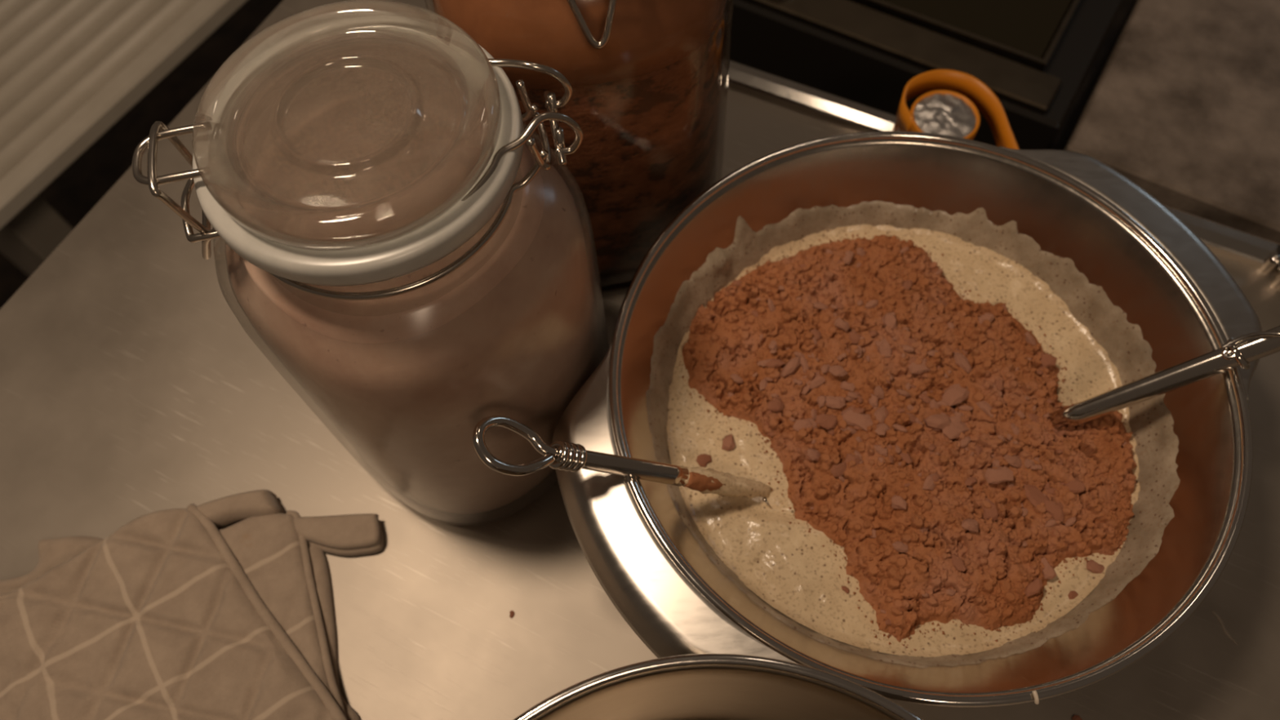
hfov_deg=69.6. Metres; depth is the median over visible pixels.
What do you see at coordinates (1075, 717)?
crumb
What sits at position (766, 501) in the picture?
bowl
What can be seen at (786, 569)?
batter
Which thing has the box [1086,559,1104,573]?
crumb
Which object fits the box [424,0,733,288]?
jar
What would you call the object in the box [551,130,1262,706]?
mixing bowl
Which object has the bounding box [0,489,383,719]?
oven mitt
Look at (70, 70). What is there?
radiator
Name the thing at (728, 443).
crumb
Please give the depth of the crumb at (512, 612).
0.47 m
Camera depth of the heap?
0.45 m
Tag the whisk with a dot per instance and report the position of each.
(560, 455)
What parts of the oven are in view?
panel trim, glass panel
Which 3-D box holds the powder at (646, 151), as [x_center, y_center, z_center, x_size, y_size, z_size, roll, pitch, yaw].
[-0.027,-0.145,0.511,0.138,0.166,0.138,-11,63,-3]
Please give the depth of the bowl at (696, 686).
0.30 m
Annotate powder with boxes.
[226,142,598,513]
[513,8,724,275]
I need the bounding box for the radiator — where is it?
[0,0,248,276]
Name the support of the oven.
on the floor at (73, 193)
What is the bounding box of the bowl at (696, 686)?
[513,653,922,719]
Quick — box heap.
[679,232,1136,650]
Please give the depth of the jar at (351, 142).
0.32 m
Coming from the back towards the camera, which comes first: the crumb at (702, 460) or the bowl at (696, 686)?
the crumb at (702, 460)
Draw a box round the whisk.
[472,414,773,509]
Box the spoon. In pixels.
[1048,325,1279,431]
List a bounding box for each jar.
[132,0,608,524]
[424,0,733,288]
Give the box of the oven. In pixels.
[723,0,1124,149]
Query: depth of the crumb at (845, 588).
0.43 m
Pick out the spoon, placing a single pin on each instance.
(1242, 350)
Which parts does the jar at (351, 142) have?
clasp lever, lid, glass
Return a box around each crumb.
[509,610,514,617]
[696,453,711,466]
[721,434,735,450]
[841,586,849,593]
[1067,591,1078,599]
[1071,715,1082,719]
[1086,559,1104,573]
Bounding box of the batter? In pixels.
[645,200,1180,667]
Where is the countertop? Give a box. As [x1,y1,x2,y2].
[0,0,1279,719]
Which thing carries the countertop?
on the floor at (73, 193)
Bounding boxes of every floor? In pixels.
[0,0,1134,309]
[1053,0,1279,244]
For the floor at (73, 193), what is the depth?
1.82 m
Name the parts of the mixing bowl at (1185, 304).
handle, handle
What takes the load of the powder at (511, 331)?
in the jar at (351, 142)

